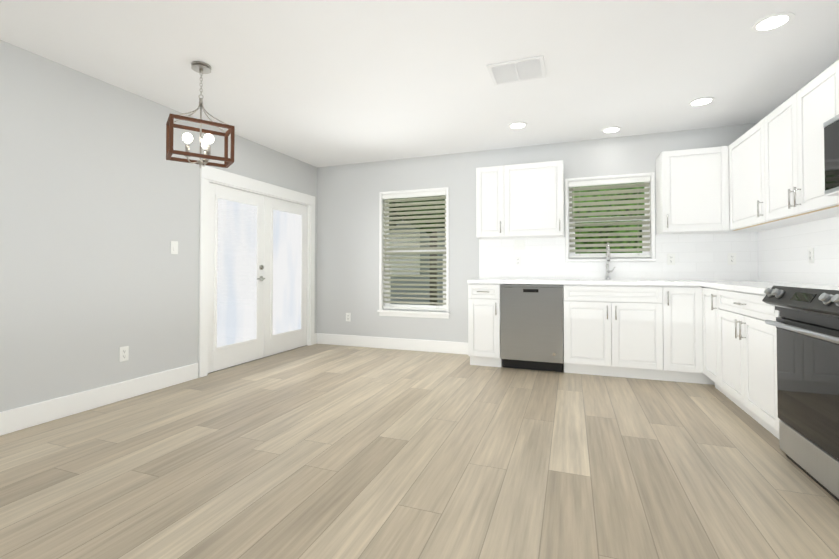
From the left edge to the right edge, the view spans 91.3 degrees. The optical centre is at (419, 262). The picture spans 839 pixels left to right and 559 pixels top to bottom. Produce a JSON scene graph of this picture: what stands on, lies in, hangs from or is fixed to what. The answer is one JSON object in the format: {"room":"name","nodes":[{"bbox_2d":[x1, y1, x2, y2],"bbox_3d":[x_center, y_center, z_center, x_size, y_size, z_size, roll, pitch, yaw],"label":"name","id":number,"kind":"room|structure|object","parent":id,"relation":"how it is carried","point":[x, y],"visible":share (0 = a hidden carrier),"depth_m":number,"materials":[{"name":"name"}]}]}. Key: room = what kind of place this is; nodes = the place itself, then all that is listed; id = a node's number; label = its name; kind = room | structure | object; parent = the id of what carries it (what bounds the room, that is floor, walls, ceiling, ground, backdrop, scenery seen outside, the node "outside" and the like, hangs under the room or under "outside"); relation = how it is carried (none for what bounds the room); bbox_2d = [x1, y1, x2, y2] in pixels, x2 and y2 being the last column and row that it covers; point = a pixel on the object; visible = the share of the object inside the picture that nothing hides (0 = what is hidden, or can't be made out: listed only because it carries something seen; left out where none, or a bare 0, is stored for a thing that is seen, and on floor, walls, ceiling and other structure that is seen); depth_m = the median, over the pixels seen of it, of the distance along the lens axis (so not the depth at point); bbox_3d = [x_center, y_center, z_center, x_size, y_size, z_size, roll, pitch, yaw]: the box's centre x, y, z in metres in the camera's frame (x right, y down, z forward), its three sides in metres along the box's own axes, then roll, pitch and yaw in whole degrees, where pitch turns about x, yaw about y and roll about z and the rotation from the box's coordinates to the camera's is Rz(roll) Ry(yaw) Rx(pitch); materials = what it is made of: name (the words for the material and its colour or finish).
{"room":"kitchen","nodes":[
{"label":"kitchen","id":0,"kind":"room"},
{"bbox_2d":[0,40,316,411],"bbox_3d":[-2.916,-0.169,1.887,0.150,2.450,8.500,0,-1,20],"label":"wall","id":1,"kind":"structure","parent":0,"point":[99,202],"depth_m":3.04,"materials":[{"name":"paint"}]},
{"bbox_2d":[0,363,197,435],"bbox_3d":[-3.174,0.968,0.931,0.014,0.145,6.265,0,-1,20],"label":"baseboard","id":2,"kind":"structure","parent":1,"relation":"attached to","point":[20,418],"depth_m":2.99,"materials":[{"name":"white wood"}]},
{"bbox_2d":[119,346,128,361],"bbox_3d":[-2.329,0.719,3.233,0.009,0.115,0.070,0,-1,20],"label":"electrical outlet","id":3,"kind":"object","parent":1,"relation":"attached to","point":[124,353],"visible":1,"depth_m":3.23,"materials":[{"name":"white plastic"}]},
{"bbox_2d":[171,241,177,253],"bbox_3d":[-2.179,-0.135,3.651,0.012,0.115,0.070,0,-1,20],"label":"light switch","id":4,"kind":"object","parent":1,"relation":"attached to","point":[174,247],"visible":1,"depth_m":3.65,"materials":[{"name":"white plastic"}]},
{"bbox_2d":[198,165,314,377],"bbox_3d":[-1.833,0.091,4.788,0.171,2.027,1.852,0,-1,20],"label":"door frame","id":5,"kind":"structure","parent":1,"relation":"attached to","point":[208,174],"depth_m":4.24,"materials":[{"name":"white wood"}]},
{"bbox_2d":[208,183,306,372],"bbox_3d":[-1.796,0.158,4.773,0.101,1.876,1.638,0,-1,20],"label":"french door","id":6,"kind":"structure","parent":1,"relation":"in","point":[257,287],"depth_m":4.62,"materials":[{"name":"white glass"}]},
{"bbox_2d":[0,344,838,558],"bbox_3d":[-0.490,1.091,0.972,5.320,0.100,8.500,0,-1,20],"label":"floor","id":7,"kind":"structure","parent":0,"point":[321,451],"depth_m":2.08,"materials":[{"name":"brown wood"}]},
{"bbox_2d":[468,284,502,366],"bbox_3d":[0.774,0.663,4.560,0.336,0.875,0.599,0,-1,20],"label":"base cabinet","id":8,"kind":"object","parent":7,"relation":"on","point":[483,299],"depth_m":4.29,"materials":[{"name":"white wood"}]},
{"bbox_2d":[500,284,563,371],"bbox_3d":[1.218,0.663,4.385,0.610,0.870,0.588,0,-1,20],"label":"dishwasher","id":9,"kind":"object","parent":7,"relation":"on","point":[531,326],"visible":1,"depth_m":4.12,"materials":[{"name":"silver metal"}]},
{"bbox_2d":[563,284,654,379],"bbox_3d":[1.938,0.656,4.131,0.908,0.875,0.599,0,-1,20],"label":"base cabinet","id":10,"kind":"object","parent":7,"relation":"on","point":[609,329],"depth_m":3.87,"materials":[{"name":"white wood"}]},
{"bbox_2d":[467,280,782,287],"bbox_3d":[1.892,0.197,4.147,2.730,0.037,0.615,0,-1,20],"label":"countertop","id":11,"kind":"structure","parent":10,"relation":"on","point":[652,282],"depth_m":3.97,"materials":[{"name":"white stone"}]},
{"bbox_2d":[607,244,614,279],"bbox_3d":[2.003,-0.007,4.295,0.107,0.377,0.213,0,-1,20],"label":"faucet","id":12,"kind":"object","parent":11,"relation":"on","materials":[{"name":"silver metal"}]},
{"bbox_2d":[655,284,694,382],"bbox_3d":[2.421,0.653,3.924,0.373,0.875,0.654,0,-1,20],"label":"base cabinet","id":13,"kind":"object","parent":7,"relation":"on","point":[674,303],"depth_m":3.69,"materials":[{"name":"white wood"}]},
{"bbox_2d":[695,284,718,389],"bbox_3d":[2.675,0.642,3.294,0.674,0.875,0.488,0,-1,20],"label":"base cabinet","id":14,"kind":"object","parent":7,"relation":"on","point":[706,297],"depth_m":3.51,"materials":[{"name":"white wood"}]},
{"bbox_2d":[719,288,780,438],"bbox_3d":[2.474,0.632,2.669,0.619,0.875,1.053,0,-1,20],"label":"base cabinet","id":15,"kind":"object","parent":7,"relation":"on","point":[747,344],"depth_m":2.67,"materials":[{"name":"white wood"}]},
{"bbox_2d":[699,280,838,295],"bbox_3d":[2.526,0.175,2.841,0.635,0.037,1.397,0,-1,20],"label":"countertop","id":16,"kind":"structure","parent":15,"relation":"on","point":[731,285],"depth_m":2.82,"materials":[{"name":"white stone"}]},
{"bbox_2d":[762,286,838,501],"bbox_3d":[2.112,0.587,1.833,0.696,0.936,0.760,0,-1,20],"label":"range","id":17,"kind":"object","parent":7,"relation":"on","point":[806,323],"visible":1,"depth_m":1.96,"materials":[{"name":"black metal"}]},
{"bbox_2d":[0,0,838,166],"bbox_3d":[-0.490,-1.459,1.014,5.320,0.100,8.500,0,-1,20],"label":"ceiling","id":18,"kind":"structure","parent":0,"point":[320,83],"depth_m":2.82,"materials":[{"name":"paint"}]},
{"bbox_2d":[166,61,234,167],"bbox_3d":[-1.524,-1.019,2.859,0.391,0.715,0.221,1,-1,-37],"label":"pendant light","id":19,"kind":"object","parent":18,"relation":"hanging from","point":[202,68],"visible":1,"depth_m":2.84,"materials":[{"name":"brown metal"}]},
{"bbox_2d":[486,55,545,84],"bbox_3d":[0.700,-1.370,2.940,0.380,0.011,0.320,0,-1,20],"label":"ceiling vent","id":20,"kind":"object","parent":18,"relation":"in","point":[524,69],"visible":0.98,"depth_m":2.92,"materials":[{"name":"metal"}]},
{"bbox_2d":[508,122,527,128],"bbox_3d":[0.972,-1.355,4.055,0.192,0.005,0.192,0,-1,20],"label":"recessed light","id":21,"kind":"object","parent":18,"relation":"in","point":[517,125],"visible":1,"depth_m":4.05,"materials":[{"name":"white plastic"}]},
{"bbox_2d":[601,127,621,132],"bbox_3d":[1.957,-1.353,4.182,0.192,0.005,0.192,0,-1,20],"label":"recessed light","id":22,"kind":"object","parent":18,"relation":"in","point":[611,129],"visible":0.94,"depth_m":4.18,"materials":[{"name":"white plastic"}]},
{"bbox_2d":[688,97,714,106],"bbox_3d":[2.390,-1.364,3.479,0.192,0.005,0.192,0,-1,20],"label":"recessed light","id":23,"kind":"object","parent":18,"relation":"in","point":[702,101],"visible":1,"depth_m":3.47,"materials":[{"name":"white plastic"}]},
{"bbox_2d":[751,12,794,32],"bbox_3d":[2.032,-1.383,2.364,0.192,0.005,0.192,0,-1,20],"label":"recessed light","id":24,"kind":"object","parent":18,"relation":"in","point":[773,22],"visible":1,"depth_m":2.36,"materials":[{"name":"white plastic"}]},
{"bbox_2d":[317,123,756,361],"bbox_3d":[0.954,-0.119,4.910,5.020,2.450,0.150,0,-1,20],"label":"wall","id":25,"kind":"structure","parent":0,"point":[348,197],"depth_m":5.16,"materials":[{"name":"paint"}]},
{"bbox_2d":[346,313,350,320],"bbox_3d":[-0.960,0.731,5.516,0.070,0.115,0.009,0,-1,20],"label":"electrical outlet","id":26,"kind":"object","parent":25,"relation":"attached to","point":[348,316],"visible":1,"depth_m":5.51,"materials":[{"name":"white plastic"}]},
{"bbox_2d":[314,333,467,354],"bbox_3d":[-0.364,1.040,5.275,2.283,0.145,0.040,0,-1,20],"label":"baseboard","id":27,"kind":"structure","parent":25,"relation":"attached to","point":[319,338],"depth_m":5.27,"materials":[{"name":"white wood"}]},
{"bbox_2d":[377,187,449,318],"bbox_3d":[-0.062,-0.119,5.263,0.972,1.618,0.190,0,-1,20],"label":"window","id":28,"kind":"structure","parent":25,"relation":"in","point":[385,253],"depth_m":5.25,"materials":[{"name":"plastic"}]},
{"bbox_2d":[476,165,510,239],"bbox_3d":[0.865,-0.675,4.693,0.369,0.785,0.328,0,-1,20],"label":"upper cabinet","id":29,"kind":"object","parent":25,"relation":"attached to","point":[493,183],"depth_m":4.54,"materials":[{"name":"white wood"}]},
{"bbox_2d":[515,256,520,265],"bbox_3d":[1.137,-0.017,4.741,0.070,0.115,0.009,0,-1,20],"label":"outlet","id":30,"kind":"object","parent":25,"relation":"attached to","point":[517,260],"visible":1,"depth_m":4.74,"materials":[{"name":"white plastic"}]},
{"bbox_2d":[511,160,564,239],"bbox_3d":[1.245,-0.677,4.553,0.671,0.785,0.328,0,-1,20],"label":"upper cabinet","id":31,"kind":"object","parent":25,"relation":"attached to","point":[537,189],"depth_m":4.38,"materials":[{"name":"white wood"}]},
{"bbox_2d":[565,172,655,261],"bbox_3d":[2.063,-0.476,4.485,0.880,0.930,0.190,0,-1,20],"label":"window","id":32,"kind":"structure","parent":25,"relation":"in","point":[646,181],"depth_m":4.45,"materials":[{"name":"plastic"}]},
{"bbox_2d":[667,254,674,264],"bbox_3d":[2.582,-0.035,4.209,0.070,0.115,0.009,0,-1,20],"label":"outlet","id":33,"kind":"object","parent":25,"relation":"attached to","point":[670,259],"visible":1,"depth_m":4.21,"materials":[{"name":"white plastic"}]},
{"bbox_2d":[655,146,722,235],"bbox_3d":[2.656,-0.686,4.001,0.550,0.785,0.389,0,-1,20],"label":"upper cabinet","id":34,"kind":"object","parent":25,"relation":"attached to","point":[689,182],"depth_m":3.90,"materials":[{"name":"white wood"}]},
{"bbox_2d":[728,253,735,264],"bbox_3d":[3.070,-0.038,4.029,0.070,0.115,0.009,0,-1,20],"label":"outlet","id":35,"kind":"object","parent":25,"relation":"attached to","point":[731,258],"visible":1,"depth_m":4.03,"materials":[{"name":"white plastic"}]},
{"bbox_2d":[758,59,838,122],"bbox_3d":[1.935,-0.199,0.099,0.150,2.450,8.500,0,-1,20],"label":"wall","id":36,"kind":"structure","parent":0,"point":[800,89],"depth_m":3.22,"materials":[{"name":"paint"}]},
{"bbox_2d":[723,116,802,231],"bbox_3d":[2.849,-0.697,3.369,0.384,0.785,0.807,0,-1,20],"label":"upper cabinet","id":37,"kind":"object","parent":36,"relation":"attached to","point":[760,204],"depth_m":3.43,"materials":[{"name":"white wood"}]},
{"bbox_2d":[767,60,838,223],"bbox_3d":[2.602,-0.709,2.617,0.329,0.785,1.005,0,-1,20],"label":"upper cabinet","id":38,"kind":"object","parent":36,"relation":"attached to","point":[795,130],"depth_m":2.62,"materials":[{"name":"white wood"}]},
{"bbox_2d":[823,114,838,195],"bbox_3d":[2.233,-0.566,1.808,0.457,0.402,0.754,0,-1,20],"label":"over-the-range microwave","id":39,"kind":"object","parent":38,"relation":"attached to","point":[831,144],"visible":1,"depth_m":2.16,"materials":[{"name":"metal"}]},
{"bbox_2d":[808,248,813,262],"bbox_3d":[2.934,-0.054,3.075,0.009,0.115,0.070,0,-1,20],"label":"outlet","id":40,"kind":"object","parent":36,"relation":"attached to","point":[810,255],"visible":1,"depth_m":3.07,"materials":[{"name":"white plastic"}]},
{"label":"outside","id":41,"kind":"structure","parent":0,"visible":0},
{"bbox_3d":[1.542,1.363,13.739,28.000,0.100,16.830,0,-1,20],"label":"ground","id":42,"kind":"structure","parent":41,"visible":0},
{"bbox_2d":[389,219,444,305],"bbox_3d":[-0.732,-0.809,14.257,7.200,4.260,6.100,0,-1,20],"label":"house","id":43,"kind":"structure","parent":42,"relation":"on","point":[415,282],"depth_m":11.07,"materials":[{"name":"paint"}]},
{"bbox_2d":[389,196,444,305],"bbox_3d":[0.146,-1.925,15.446,3.621,6.532,14.113,0,-1,6],"label":"trees","id":44,"kind":"object","parent":42,"relation":"on","point":[434,287],"visible":0.12,"depth_m":8.89,"materials":[{"name":"green plant"}]},
{"bbox_2d":[572,183,644,253],"bbox_3d":[4.058,-0.148,7.057,5.007,3.439,1.674,0,-1,20],"label":"hedge","id":45,"kind":"object","parent":42,"relation":"on","point":[613,242],"visible":0.1,"depth_m":6.88,"materials":[{"name":"green plant"}]}
]}

